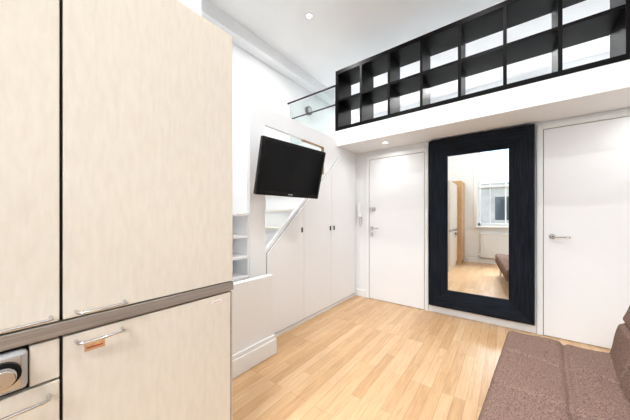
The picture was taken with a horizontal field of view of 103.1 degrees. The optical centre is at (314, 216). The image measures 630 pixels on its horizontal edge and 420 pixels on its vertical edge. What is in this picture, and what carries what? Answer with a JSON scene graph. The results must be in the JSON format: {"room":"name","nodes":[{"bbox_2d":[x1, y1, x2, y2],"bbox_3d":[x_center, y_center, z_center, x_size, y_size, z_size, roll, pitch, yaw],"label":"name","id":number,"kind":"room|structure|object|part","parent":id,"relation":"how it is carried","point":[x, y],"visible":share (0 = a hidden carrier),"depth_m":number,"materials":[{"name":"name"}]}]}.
{"room":"studio apartment","nodes":[
{"label":"studio apartment","id":0,"kind":"room"},
{"bbox_2d":[178,0,200,15],"bbox_3d":[-1.773,-0.595,1.262,1.150,3.550,1.860,0,0,37],"label":"wall","id":1,"kind":"structure","parent":0,"point":[195,5],"depth_m":1.61,"materials":[{"name":"white paint"}]},
{"bbox_2d":[232,42,356,212],"bbox_3d":[-0.894,-0.595,3.447,0.100,3.550,6.400,0,0,37],"label":"wall","id":2,"kind":"structure","parent":0,"point":[254,80],"depth_m":3.47,"materials":[{"name":"paint"}]},
{"bbox_2d":[201,0,359,121],"bbox_3d":[-0.227,-2.290,4.108,0.160,0.160,4.540,0,0,37],"label":"trim","id":3,"kind":"structure","parent":2,"relation":"attached to","point":[242,37],"depth_m":3.42,"materials":[{"name":"paint"}]},
{"bbox_2d":[305,106,311,115],"bbox_3d":[-0.105,-1.850,4.354,0.055,0.150,0.150,0,0,37],"label":"round wall light","id":4,"kind":"object","parent":2,"relation":"attached to","point":[308,109],"visible":0.84,"depth_m":4.31,"materials":[{"name":"grey metal"}]},
{"bbox_2d":[208,0,609,113],"bbox_3d":[0.756,-2.420,2.189,4.250,0.100,6.600,0,0,37],"label":"ceiling","id":5,"kind":"structure","parent":0,"point":[340,34],"depth_m":3.18,"materials":[{"name":"paint"}]},
{"bbox_2d":[305,13,312,18],"bbox_3d":[-0.070,-2.366,2.945,0.090,0.006,0.090,0,0,37],"label":"recessed light","id":6,"kind":"object","parent":5,"relation":"in","point":[309,15],"visible":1,"depth_m":2.94,"materials":[{"name":"silver metal"}]},
{"bbox_2d":[232,295,610,419],"bbox_3d":[0.144,1.220,1.386,4.050,0.080,4.380,0,0,37],"label":"floor","id":7,"kind":"structure","parent":0,"point":[360,358],"depth_m":1.96,"materials":[{"name":"brown wood"}]},
{"bbox_2d":[0,0,232,419],"bbox_3d":[-0.905,0.195,0.849,0.650,1.970,1.054,0,0,37],"label":"tall cabinet","id":8,"kind":"object","parent":7,"relation":"on","point":[116,283],"visible":1,"depth_m":0.77,"materials":[{"name":"beige wood"}]},
{"bbox_3d":[-0.862,0.375,0.444,0.030,0.096,0.462,0,0,37],"label":"control panel","id":9,"kind":"part","parent":8,"relation":"part of","materials":[{"name":"grey plastic"}]},
{"bbox_3d":[-0.735,0.465,0.571,0.039,0.009,0.187,0,0,37],"label":"handle drawer","id":10,"kind":"part","parent":8,"relation":"part of","materials":[{"name":"silver metal"}]},
{"bbox_3d":[-0.734,0.262,0.573,0.039,0.009,0.191,0,0,37],"label":"handle","id":11,"kind":"part","parent":8,"relation":"part of","materials":[{"name":"silver metal"}]},
{"bbox_3d":[-0.849,0.598,0.470,0.020,0.325,0.518,0,0,37],"label":"drawer","id":12,"kind":"part","parent":8,"relation":"part of","materials":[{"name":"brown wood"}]},
{"bbox_3d":[-0.849,-0.256,0.470,0.020,1.068,0.518,0,0,37],"label":"door","id":13,"kind":"part","parent":8,"relation":"part of","materials":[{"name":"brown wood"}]},
{"bbox_2d":[74,326,125,344],"bbox_3d":[-0.618,0.345,0.725,0.039,0.009,0.114,0,0,37],"label":"handle","id":14,"kind":"object","parent":8,"relation":"in","point":[88,337],"depth_m":0.73,"materials":[{"name":"silver metal"}]},
{"bbox_2d":[74,299,127,314],"bbox_3d":[-0.616,0.262,0.728,0.039,0.009,0.121,0,0,37],"label":"handle","id":15,"kind":"object","parent":8,"relation":"in","point":[102,304],"depth_m":0.72,"materials":[{"name":"silver metal"}]},
{"bbox_2d":[62,0,231,318],"bbox_3d":[-0.528,-0.256,0.891,0.020,1.068,0.527,0,0,37],"label":"door","id":16,"kind":"structure","parent":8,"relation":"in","point":[147,84],"depth_m":0.82,"materials":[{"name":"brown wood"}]},
{"bbox_2d":[62,291,231,419],"bbox_3d":[-0.528,0.703,0.891,0.020,0.755,0.527,0,0,37],"label":"door","id":17,"kind":"structure","parent":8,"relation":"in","point":[173,361],"depth_m":0.86,"materials":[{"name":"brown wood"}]},
{"bbox_3d":[-0.366,0.703,1.087,0.002,0.755,0.006,0,0,37],"label":"steel edge trim","id":18,"kind":"part","parent":8,"relation":"part of","materials":[{"name":"silver metal"}]},
{"bbox_2d":[230,274,272,354],"bbox_3d":[-0.582,0.840,1.926,0.060,0.680,0.640,0,0,37],"label":"wall stair foot","id":19,"kind":"object","parent":7,"relation":"on","point":[252,298],"depth_m":1.98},
{"bbox_2d":[232,334,276,378],"bbox_3d":[-0.628,1.097,1.877,0.125,0.165,0.825,0,0,37],"label":"baseboard","id":20,"kind":"structure","parent":19,"relation":"attached to","point":[244,360],"depth_m":1.97,"materials":[{"name":"white wood"}]},
{"bbox_2d":[233,195,302,281],"bbox_3d":[-0.499,0.119,3.131,0.900,2.123,2.394,0,0,37],"label":"staircase","id":21,"kind":"structure","parent":7,"relation":"on","point":[278,208],"depth_m":3.19,"materials":[{"name":"paint"}]},
{"bbox_2d":[232,100,355,336],"bbox_3d":[-0.075,0.070,2.925,0.264,2.220,2.194,0,0,43],"label":"tall cabinet","id":22,"kind":"object","parent":7,"relation":"on","point":[311,257],"visible":0.76,"depth_m":2.79,"materials":[{"name":"white wood"}]},
{"bbox_3d":[-0.291,0.505,2.573,0.014,1.261,0.534,0,0,37],"label":"cupboard door","id":23,"kind":"part","parent":22,"relation":"part of","materials":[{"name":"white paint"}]},
{"bbox_2d":[253,135,325,198],"bbox_3d":[-0.268,-0.411,2.312,0.346,0.458,0.725,0,0,44],"label":"wall-mounted television","id":24,"kind":"object","parent":22,"relation":"attached to","point":[285,169],"visible":1,"depth_m":2.17,"materials":[{"name":"black plastic"}]},
{"bbox_3d":[0.042,0.255,3.010,0.014,1.760,0.554,0,0,37],"label":"cupboard door","id":25,"kind":"part","parent":22,"relation":"part of","materials":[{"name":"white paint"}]},
{"bbox_3d":[0.405,0.172,3.488,0.014,1.925,0.634,0,0,37],"label":"cupboard door","id":26,"kind":"part","parent":22,"relation":"part of","materials":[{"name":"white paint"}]},
{"bbox_2d":[478,305,629,419],"bbox_3d":[0.937,0.755,0.789,0.696,0.849,1.860,0,0,43],"label":"sofa","id":27,"kind":"object","parent":7,"relation":"on","point":[534,377],"visible":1,"depth_m":1.14,"materials":[{"name":"brown fabric"}]},
{"bbox_3d":[1.096,0.588,0.641,0.262,0.514,1.860,0,0,43],"label":"backrest","id":28,"kind":"part","parent":27,"relation":"part of","materials":[{"name":"brown fabric"}]},
{"bbox_2d":[374,51,609,117],"bbox_3d":[2.726,-0.595,4.775,4.050,3.550,0.100,0,0,37],"label":"wall","id":29,"kind":"structure","parent":0,"point":[605,55],"depth_m":4.22,"materials":[{"name":"paint"}]},
{"bbox_2d":[356,108,629,323],"bbox_3d":[1.880,0.115,2.880,3.100,2.130,0.100,0,0,37],"label":"wall","id":30,"kind":"structure","parent":0,"point":[360,158],"depth_m":3.69,"materials":[{"name":"paint"}]},
{"bbox_2d":[358,203,361,225],"bbox_3d":[0.663,-0.033,3.709,0.070,0.354,0.054,0,0,37],"label":"handset","id":31,"kind":"object","parent":30,"relation":"attached to","point":[359,204],"visible":1,"depth_m":3.69,"materials":[{"name":"white plastic"}]},
{"bbox_2d":[370,152,423,308],"bbox_3d":[1.091,0.175,3.404,0.746,1.997,0.014,0,0,37],"label":"leaf","id":32,"kind":"object","parent":30,"relation":"attached to","point":[397,182],"visible":1,"depth_m":3.37,"materials":[{"name":"white wood"}]},
{"bbox_2d":[369,152,424,309],"bbox_3d":[1.096,0.175,3.410,0.760,2.010,0.002,0,0,37],"label":"leaf gap","id":33,"kind":"object","parent":30,"relation":"attached to","point":[420,152],"visible":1,"depth_m":3.21,"materials":[{"name":"grey wood"}]},
{"bbox_2d":[366,147,428,310],"bbox_3d":[1.087,0.150,3.404,0.855,2.060,0.023,0,0,37],"label":"door frame","id":34,"kind":"structure","parent":30,"relation":"attached to","point":[425,149],"depth_m":3.29,"materials":[{"name":"white wood"}]},
{"bbox_2d":[357,289,535,332],"bbox_3d":[1.853,1.130,2.825,3.075,0.100,0.020,0,0,37],"label":"baseboard","id":35,"kind":"structure","parent":30,"relation":"attached to","point":[486,319],"depth_m":2.81,"materials":[{"name":"white wood"}]},
{"bbox_2d":[315,59,629,153],"bbox_3d":[1.923,-1.052,3.721,4.050,0.205,2.550,0,0,37],"label":"mezzanine slab","id":36,"kind":"object","parent":30,"relation":"on","point":[604,88],"visible":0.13,"depth_m":2.34,"materials":[{"name":"white paint"}]},
{"bbox_2d":[287,85,335,130],"bbox_3d":[-0.068,-1.432,3.697,0.911,0.763,0.026,0,0,37],"label":"railing","id":37,"kind":"object","parent":36,"relation":"on","point":[333,86],"depth_m":3.59,"materials":[{"name":"silver metal"}]},
{"bbox_2d":[336,0,629,130],"bbox_3d":[1.557,-1.563,2.636,2.942,0.814,0.360,0,0,37],"label":"cube shelving unit","id":38,"kind":"object","parent":36,"relation":"on","point":[614,22],"visible":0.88,"depth_m":2.50,"materials":[{"name":"black wood"}]},
{"bbox_2d":[428,123,534,325],"bbox_3d":[1.808,0.075,2.805,0.987,2.010,0.069,0,0,37],"label":"wall mirror","id":39,"kind":"object","parent":30,"relation":"attached to","point":[481,186],"visible":1,"depth_m":2.77,"materials":[{"name":"black wood"}]},
{"bbox_3d":[1.497,0.075,3.042,0.205,2.010,0.069,0,0,37],"label":"frame","id":40,"kind":"part","parent":39,"relation":"part of","materials":[{"name":"black wood"}]},
{"bbox_3d":[1.821,0.075,2.822,0.597,1.620,0.006,0,0,37],"label":"glass","id":41,"kind":"part","parent":39,"relation":"part of","materials":[{"name":"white mirror"}]},
{"bbox_3d":[1.808,-0.828,2.805,0.987,0.205,0.069,0,0,37],"label":"frame","id":42,"kind":"part","parent":39,"relation":"part of","materials":[{"name":"black wood"}]},
{"bbox_3d":[1.808,0.978,2.805,0.987,0.205,0.069,0,0,37],"label":"frame","id":43,"kind":"part","parent":39,"relation":"part of","materials":[{"name":"black wood"}]},
{"bbox_3d":[2.119,0.075,2.568,0.205,2.010,0.069,0,0,37],"label":"frame","id":44,"kind":"part","parent":39,"relation":"part of","materials":[{"name":"black wood"}]},
{"bbox_2d":[536,110,629,334],"bbox_3d":[2.605,0.130,2.248,0.920,2.100,0.023,0,0,37],"label":"door frame","id":45,"kind":"structure","parent":30,"relation":"attached to","point":[539,129],"depth_m":2.50,"materials":[{"name":"white wood"}]},
{"bbox_2d":[543,116,628,348],"bbox_3d":[2.610,0.152,2.256,0.822,2.055,0.002,0,0,37],"label":"leaf gap","id":46,"kind":"object","parent":30,"relation":"attached to","point":[627,116],"visible":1,"depth_m":2.50,"materials":[{"name":"grey wood"}]},
{"bbox_2d":[544,116,629,348],"bbox_3d":[2.606,0.152,2.250,0.810,2.043,0.014,0,0,37],"label":"leaf","id":47,"kind":"object","parent":30,"relation":"attached to","point":[587,165],"visible":1,"depth_m":2.31,"materials":[{"name":"white wood"}]},
{"bbox_2d":[551,236,570,237],"bbox_3d":[2.349,0.190,2.390,0.129,0.018,0.054,0,0,37],"label":"lever","id":48,"kind":"object","parent":47,"relation":"attached to","point":[551,236],"visible":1,"depth_m":2.37,"materials":[{"name":"silver metal"}]}
]}

